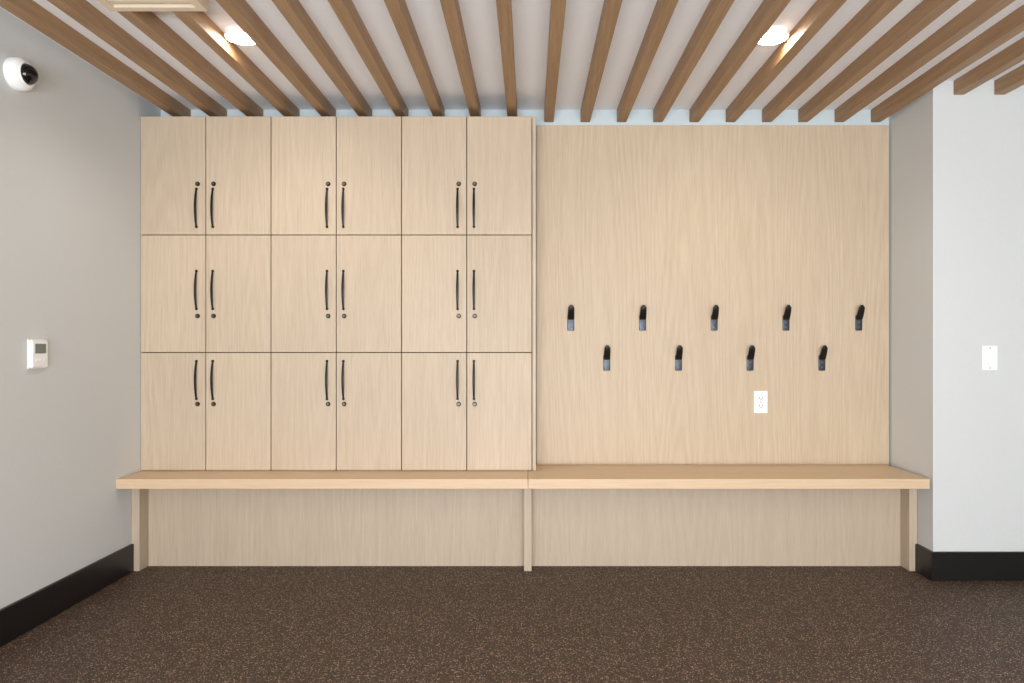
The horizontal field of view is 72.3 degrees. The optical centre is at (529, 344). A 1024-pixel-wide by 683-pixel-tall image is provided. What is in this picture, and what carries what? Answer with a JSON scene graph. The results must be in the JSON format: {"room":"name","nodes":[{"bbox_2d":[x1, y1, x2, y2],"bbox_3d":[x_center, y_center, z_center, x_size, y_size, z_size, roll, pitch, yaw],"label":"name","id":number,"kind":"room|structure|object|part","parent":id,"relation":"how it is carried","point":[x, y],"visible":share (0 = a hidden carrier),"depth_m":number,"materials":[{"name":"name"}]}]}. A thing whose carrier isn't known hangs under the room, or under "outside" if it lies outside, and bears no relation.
{"room":"changing room","nodes":[
{"label":"changing room","id":0,"kind":"room"},
{"bbox_2d":[0,7,160,608],"bbox_3d":[-2.100,-0.072,0.695,0.100,2.470,6.590,0,0,0],"label":"wall","id":1,"kind":"structure","parent":0,"point":[70,143],"depth_m":3.09,"materials":[{"name":"paint"}]},
{"bbox_2d":[3,57,38,90],"bbox_3d":[-2.007,-1.077,2.785,0.085,0.128,0.128,0,0,0],"label":"security camera","id":2,"kind":"object","parent":1,"relation":"attached to","point":[18,72],"visible":1,"depth_m":2.75,"materials":[{"name":"white plastic"}]},
{"bbox_2d":[27,339,47,368],"bbox_3d":[-2.039,0.037,2.905,0.022,0.122,0.104,0,0,0],"label":"thermostat","id":3,"kind":"object","parent":1,"relation":"attached to","point":[37,349],"visible":1,"depth_m":2.89,"materials":[{"name":"white plastic"}]},
{"bbox_2d":[0,544,133,646],"bbox_3d":[-2.042,1.092,1.899,0.015,0.142,3.397,0,0,0],"label":"baseboard","id":4,"kind":"structure","parent":1,"relation":"attached to","point":[21,616],"depth_m":3.05,"materials":[{"name":"black rubber"}]},
{"bbox_2d":[97,0,207,10],"bbox_3d":[-1.370,-1.270,2.403,0.360,0.075,0.365,0,0,0],"label":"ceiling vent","id":5,"kind":"object","parent":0,"point":[112,5],"depth_m":2.55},
{"bbox_2d":[0,566,1023,682],"bbox_3d":[0.775,1.213,0.645,5.850,0.100,6.690,0,0,0],"label":"floor","id":6,"kind":"structure","parent":0,"point":[153,624],"depth_m":2.89,"materials":[{"name":"carpet"}]},
{"bbox_2d":[116,464,929,570],"bbox_3d":[-0.029,0.913,3.675,4.040,0.500,0.424,0,0,0],"label":"bench","id":7,"kind":"object","parent":6,"relation":"on","point":[549,515],"visible":0.96,"depth_m":3.68,"materials":[{"name":"brown wood"}]},
{"bbox_3d":[-2.029,0.938,3.651,0.041,0.450,0.105,0,0,0],"label":"leg","id":8,"kind":"part","parent":7,"relation":"part of","materials":[{"name":"brown wood"}]},
{"bbox_3d":[-1.030,0.688,3.583,2.038,0.050,0.239,0,0,0],"label":"seat","id":9,"kind":"part","parent":7,"relation":"part of","materials":[{"name":"brown wood"}]},
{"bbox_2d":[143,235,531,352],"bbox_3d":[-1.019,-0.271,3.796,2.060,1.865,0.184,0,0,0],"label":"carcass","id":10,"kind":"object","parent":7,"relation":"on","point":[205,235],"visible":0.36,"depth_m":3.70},
{"bbox_2d":[141,353,205,470],"bbox_3d":[-1.878,0.351,3.683,0.339,0.619,0.038,0,0,0],"label":"door","id":11,"kind":"structure","parent":10,"relation":"attached to","point":[173,428],"depth_m":3.68,"materials":[{"name":"brown wood"}]},
{"bbox_3d":[-1.755,0.184,3.674,0.014,0.213,0.021,0,0,0],"label":"handle","id":12,"kind":"part","parent":11,"relation":"part of","materials":[{"name":"black metal"}]},
{"bbox_2d":[141,235,205,351],"bbox_3d":[-1.878,-0.270,3.683,0.339,0.614,0.038,0,0,0],"label":"door","id":13,"kind":"structure","parent":10,"relation":"attached to","point":[169,263],"depth_m":3.68,"materials":[{"name":"brown wood"}]},
{"bbox_3d":[-1.755,-0.289,3.674,0.014,0.213,0.021,0,0,0],"label":"handle","id":14,"kind":"part","parent":13,"relation":"part of","materials":[{"name":"metal"}]},
{"bbox_2d":[141,116,205,234],"bbox_3d":[-1.878,-0.892,3.683,0.339,0.622,0.038,0,0,0],"label":"door","id":15,"kind":"structure","parent":10,"relation":"attached to","point":[173,148],"depth_m":3.68,"materials":[{"name":"brown wood"}]},
{"bbox_3d":[-1.755,-0.721,3.674,0.014,0.213,0.021,0,0,0],"label":"handle","id":16,"kind":"part","parent":15,"relation":"part of","materials":[{"name":"metal"}]},
{"bbox_2d":[206,353,270,470],"bbox_3d":[-1.535,0.351,3.683,0.339,0.619,0.038,0,0,0],"label":"door","id":17,"kind":"structure","parent":10,"relation":"attached to","point":[238,427],"depth_m":3.68,"materials":[{"name":"brown wood"}]},
{"bbox_3d":[-1.669,0.184,3.674,0.014,0.213,0.021,0,0,0],"label":"handle","id":18,"kind":"part","parent":17,"relation":"part of","materials":[{"name":"black metal"}]},
{"bbox_2d":[206,235,270,351],"bbox_3d":[-1.535,-0.270,3.683,0.339,0.614,0.038,0,0,0],"label":"door","id":19,"kind":"structure","parent":10,"relation":"attached to","point":[241,264],"depth_m":3.68,"materials":[{"name":"brown wood"}]},
{"bbox_3d":[-1.669,-0.289,3.674,0.014,0.213,0.021,0,0,0],"label":"handle","id":20,"kind":"part","parent":19,"relation":"part of","materials":[{"name":"metal"}]},
{"bbox_2d":[206,116,271,234],"bbox_3d":[-1.535,-0.892,3.683,0.339,0.622,0.038,0,0,0],"label":"door","id":21,"kind":"structure","parent":10,"relation":"attached to","point":[238,148],"depth_m":3.68,"materials":[{"name":"brown wood"}]},
{"bbox_3d":[-1.669,-0.721,3.674,0.014,0.213,0.021,0,0,0],"label":"handle","id":22,"kind":"part","parent":21,"relation":"part of","materials":[{"name":"metal"}]},
{"bbox_2d":[271,353,336,470],"bbox_3d":[-1.192,0.351,3.683,0.339,0.619,0.038,0,0,0],"label":"door","id":23,"kind":"structure","parent":10,"relation":"attached to","point":[303,428],"depth_m":3.68,"materials":[{"name":"brown wood"}]},
{"bbox_3d":[-1.068,0.184,3.674,0.014,0.213,0.021,0,0,0],"label":"handle","id":24,"kind":"part","parent":23,"relation":"part of","materials":[{"name":"metal"}]},
{"bbox_2d":[271,235,336,351],"bbox_3d":[-1.192,-0.270,3.683,0.339,0.614,0.038,0,0,0],"label":"door","id":25,"kind":"structure","parent":10,"relation":"attached to","point":[299,263],"depth_m":3.68,"materials":[{"name":"brown wood"}]},
{"bbox_3d":[-1.068,-0.289,3.674,0.014,0.213,0.021,0,0,0],"label":"handle","id":26,"kind":"part","parent":25,"relation":"part of","materials":[{"name":"metal"}]},
{"bbox_2d":[271,116,336,234],"bbox_3d":[-1.192,-0.892,3.683,0.339,0.622,0.038,0,0,0],"label":"door","id":27,"kind":"structure","parent":10,"relation":"attached to","point":[303,148],"depth_m":3.68,"materials":[{"name":"brown wood"}]},
{"bbox_3d":[-1.068,-0.721,3.674,0.014,0.213,0.021,0,0,0],"label":"handle","id":28,"kind":"part","parent":27,"relation":"part of","materials":[{"name":"black metal"}]},
{"bbox_2d":[337,353,401,470],"bbox_3d":[-0.848,0.351,3.683,0.339,0.619,0.038,0,0,0],"label":"door","id":29,"kind":"structure","parent":10,"relation":"attached to","point":[369,426],"depth_m":3.68,"materials":[{"name":"brown wood"}]},
{"bbox_3d":[-0.982,0.184,3.674,0.014,0.213,0.021,0,0,0],"label":"handle","id":30,"kind":"part","parent":29,"relation":"part of","materials":[{"name":"metal"}]},
{"bbox_2d":[337,235,401,351],"bbox_3d":[-0.848,-0.270,3.683,0.339,0.614,0.038,0,0,0],"label":"door","id":31,"kind":"structure","parent":10,"relation":"attached to","point":[372,264],"depth_m":3.68,"materials":[{"name":"brown wood"}]},
{"bbox_3d":[-0.982,-0.289,3.674,0.014,0.213,0.021,0,0,0],"label":"handle","id":32,"kind":"part","parent":31,"relation":"part of","materials":[{"name":"black metal"}]},
{"bbox_2d":[337,116,401,234],"bbox_3d":[-0.848,-0.892,3.683,0.339,0.622,0.038,0,0,0],"label":"door","id":33,"kind":"structure","parent":10,"relation":"attached to","point":[369,148],"depth_m":3.68,"materials":[{"name":"brown wood"}]},
{"bbox_3d":[-0.982,-0.721,3.674,0.014,0.213,0.021,0,0,0],"label":"handle","id":34,"kind":"part","parent":33,"relation":"part of","materials":[{"name":"metal"}]},
{"bbox_2d":[402,353,466,470],"bbox_3d":[-0.505,0.351,3.683,0.339,0.619,0.038,0,0,0],"label":"door","id":35,"kind":"structure","parent":10,"relation":"attached to","point":[434,428],"depth_m":3.68,"materials":[{"name":"brown wood"}]},
{"bbox_3d":[-0.381,0.184,3.674,0.014,0.213,0.021,0,0,0],"label":"handle","id":36,"kind":"part","parent":35,"relation":"part of","materials":[{"name":"black metal"}]},
{"bbox_2d":[402,235,466,351],"bbox_3d":[-0.505,-0.270,3.683,0.339,0.614,0.038,0,0,0],"label":"door","id":37,"kind":"structure","parent":10,"relation":"attached to","point":[430,263],"depth_m":3.68,"materials":[{"name":"brown wood"}]},
{"bbox_3d":[-0.381,-0.289,3.674,0.014,0.213,0.021,0,0,0],"label":"handle","id":38,"kind":"part","parent":37,"relation":"part of","materials":[{"name":"metal"}]},
{"bbox_2d":[402,116,466,234],"bbox_3d":[-0.505,-0.892,3.683,0.339,0.622,0.038,0,0,0],"label":"door","id":39,"kind":"structure","parent":10,"relation":"attached to","point":[434,148],"depth_m":3.68,"materials":[{"name":"brown wood"}]},
{"bbox_3d":[-0.381,-0.721,3.674,0.014,0.213,0.021,0,0,0],"label":"handle","id":40,"kind":"part","parent":39,"relation":"part of","materials":[{"name":"black metal"}]},
{"bbox_2d":[467,353,531,470],"bbox_3d":[-0.161,0.351,3.683,0.339,0.619,0.038,0,0,0],"label":"door","id":41,"kind":"structure","parent":10,"relation":"attached to","point":[499,427],"depth_m":3.68,"materials":[{"name":"brown wood"}]},
{"bbox_3d":[-0.295,0.184,3.674,0.014,0.213,0.021,0,0,0],"label":"handle","id":42,"kind":"part","parent":41,"relation":"part of","materials":[{"name":"black metal"}]},
{"bbox_2d":[467,235,531,351],"bbox_3d":[-0.161,-0.270,3.683,0.339,0.614,0.038,0,0,0],"label":"door","id":43,"kind":"structure","parent":10,"relation":"attached to","point":[502,264],"depth_m":3.68,"materials":[{"name":"brown wood"}]},
{"bbox_3d":[-0.295,-0.289,3.674,0.014,0.213,0.021,0,0,0],"label":"handle","id":44,"kind":"part","parent":43,"relation":"part of","materials":[{"name":"black metal"}]},
{"bbox_2d":[467,116,531,234],"bbox_3d":[-0.161,-0.892,3.683,0.339,0.622,0.038,0,0,0],"label":"door","id":45,"kind":"structure","parent":10,"relation":"attached to","point":[499,148],"depth_m":3.68,"materials":[{"name":"brown wood"}]},
{"bbox_3d":[-0.295,-0.721,3.674,0.014,0.213,0.021,0,0,0],"label":"handle","id":46,"kind":"part","parent":45,"relation":"part of","materials":[{"name":"metal"}]},
{"bbox_2d":[532,116,535,470],"bbox_3d":[0.022,-0.272,3.786,0.018,1.867,0.204,0,0,0],"label":"end panel","id":47,"kind":"object","parent":10,"relation":"attached to","point":[533,117],"visible":1,"depth_m":3.68,"materials":[{"name":"brown wood"}]},
{"bbox_3d":[-0.011,0.938,3.651,0.040,0.450,0.105,0,0,0],"label":"leg","id":48,"kind":"part","parent":7,"relation":"part of","materials":[{"name":"brown wood"}]},
{"bbox_3d":[0.985,0.688,3.675,1.988,0.050,0.424,0,0,0],"label":"seat","id":49,"kind":"part","parent":7,"relation":"part of","materials":[{"name":"brown wood"}]},
{"bbox_3d":[1.970,0.938,3.651,0.041,0.450,0.105,0,0,0],"label":"leg","id":50,"kind":"part","parent":7,"relation":"part of","materials":[{"name":"brown wood"}]},
{"bbox_2d":[0,0,1023,109],"bbox_3d":[0.775,-1.357,0.645,5.850,0.100,6.690,0,0,0],"label":"ceiling","id":51,"kind":"structure","parent":0,"point":[530,18],"depth_m":3.13,"materials":[{"name":"paint"}]},
{"bbox_2d":[224,26,254,44],"bbox_3d":[-1.206,-1.293,2.930,0.138,0.028,0.138,0,0,0],"label":"recessed light","id":52,"kind":"object","parent":51,"relation":"in","point":[235,34],"visible":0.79,"depth_m":2.90,"materials":[{"name":"white plastic"}]},
{"bbox_2d":[0,0,1023,121],"bbox_3d":[0.710,-1.272,0.645,5.291,0.070,6.487,0,0,0],"label":"ceiling slats","id":53,"kind":"object","parent":51,"relation":"attached to","point":[30,12],"depth_m":3.04,"materials":[{"name":"brown wood"}]},
{"bbox_2d":[758,26,788,44],"bbox_3d":[1.012,-1.293,2.930,0.138,0.028,0.138,0,0,0],"label":"recessed light","id":54,"kind":"object","parent":51,"relation":"in","point":[774,35],"visible":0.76,"depth_m":2.90,"materials":[{"name":"white plastic"}]},
{"bbox_2d":[161,110,888,463],"bbox_3d":[-0.028,-0.072,3.940,4.044,2.470,0.100,0,0,0],"label":"wall","id":55,"kind":"structure","parent":0,"point":[561,117],"depth_m":3.89,"materials":[{"name":"paint"}]},
{"bbox_2d":[537,125,888,464],"bbox_3d":[1.010,-0.277,3.878,1.947,1.877,0.021,0,0,0],"label":"backboard","id":56,"kind":"object","parent":55,"relation":"attached to","point":[679,222],"visible":1,"depth_m":3.87,"materials":[{"name":"brown wood"}]},
{"bbox_2d":[567,305,573,330],"bbox_3d":[0.226,-0.149,3.845,0.039,0.140,0.045,0,0,0],"label":"coat hook","id":57,"kind":"object","parent":56,"relation":"attached to","point":[570,318],"visible":1,"depth_m":3.86,"materials":[{"name":"black metal"}]},
{"bbox_2d":[603,345,609,370],"bbox_3d":[0.423,0.072,3.845,0.039,0.140,0.045,0,0,0],"label":"coat hook","id":58,"kind":"object","parent":56,"relation":"attached to","point":[606,358],"visible":1,"depth_m":3.86,"materials":[{"name":"black metal"}]},
{"bbox_2d":[639,305,646,330],"bbox_3d":[0.622,-0.149,3.845,0.039,0.140,0.045,0,0,0],"label":"coat hook","id":59,"kind":"object","parent":56,"relation":"attached to","point":[642,317],"visible":1,"depth_m":3.86,"materials":[{"name":"black metal"}]},
{"bbox_2d":[675,345,682,370],"bbox_3d":[0.820,0.072,3.845,0.039,0.140,0.045,0,0,0],"label":"coat hook","id":60,"kind":"object","parent":56,"relation":"attached to","point":[678,357],"visible":1,"depth_m":3.86,"materials":[{"name":"black metal"}]},
{"bbox_2d":[711,305,718,330],"bbox_3d":[1.018,-0.149,3.845,0.039,0.140,0.045,0,0,0],"label":"coat hook","id":61,"kind":"object","parent":56,"relation":"attached to","point":[714,317],"visible":1,"depth_m":3.86,"materials":[{"name":"black metal"}]},
{"bbox_2d":[747,345,754,370],"bbox_3d":[1.216,0.072,3.845,0.039,0.140,0.045,0,0,0],"label":"coat hook","id":62,"kind":"object","parent":56,"relation":"attached to","point":[750,357],"visible":1,"depth_m":3.86,"materials":[{"name":"black metal"}]},
{"bbox_2d":[754,391,767,412],"bbox_3d":[1.274,0.315,3.863,0.076,0.122,0.010,0,0,0],"label":"power outlet","id":63,"kind":"object","parent":56,"relation":"attached to","point":[760,397],"visible":1,"depth_m":3.86,"materials":[{"name":"white plastic"}]},
{"bbox_2d":[782,305,791,330],"bbox_3d":[1.414,-0.149,3.845,0.039,0.140,0.045,0,0,0],"label":"coat hook","id":64,"kind":"object","parent":56,"relation":"attached to","point":[786,317],"visible":1,"depth_m":3.85,"materials":[{"name":"black metal"}]},
{"bbox_2d":[818,345,827,370],"bbox_3d":[1.612,0.072,3.845,0.039,0.140,0.045,0,0,0],"label":"coat hook","id":65,"kind":"object","parent":56,"relation":"attached to","point":[821,358],"visible":1,"depth_m":3.85,"materials":[{"name":"black metal"}]},
{"bbox_2d":[855,305,864,330],"bbox_3d":[1.815,-0.149,3.845,0.039,0.140,0.045,0,0,0],"label":"coat hook","id":66,"kind":"object","parent":56,"relation":"attached to","point":[858,318],"visible":1,"depth_m":3.85,"materials":[{"name":"black metal"}]},
{"bbox_2d":[889,81,1023,551],"bbox_3d":[2.847,-0.072,3.727,1.706,2.470,0.527,0,0,0],"label":"wall","id":67,"kind":"structure","parent":0,"point":[956,162],"depth_m":3.46,"materials":[{"name":"paint"}]},
{"bbox_2d":[915,544,932,579],"bbox_3d":[1.986,1.092,3.530,0.015,0.142,0.133,0,0,0],"label":"baseboard","id":68,"kind":"structure","parent":67,"relation":"attached to","point":[922,554],"depth_m":3.53,"materials":[{"name":"black rubber"}]},
{"bbox_2d":[930,552,1023,580],"bbox_3d":[2.789,1.092,3.455,1.621,0.142,0.015,0,0,0],"label":"baseboard","id":69,"kind":"structure","parent":67,"relation":"attached to","point":[944,566],"depth_m":3.45,"materials":[{"name":"black rubber"}]},
{"bbox_2d":[982,346,997,369],"bbox_3d":[2.272,0.064,3.458,0.076,0.122,0.011,0,0,0],"label":"blank wall plate","id":70,"kind":"object","parent":67,"relation":"attached to","point":[989,353],"visible":1,"depth_m":3.46,"materials":[{"name":"white plastic"}]}
]}

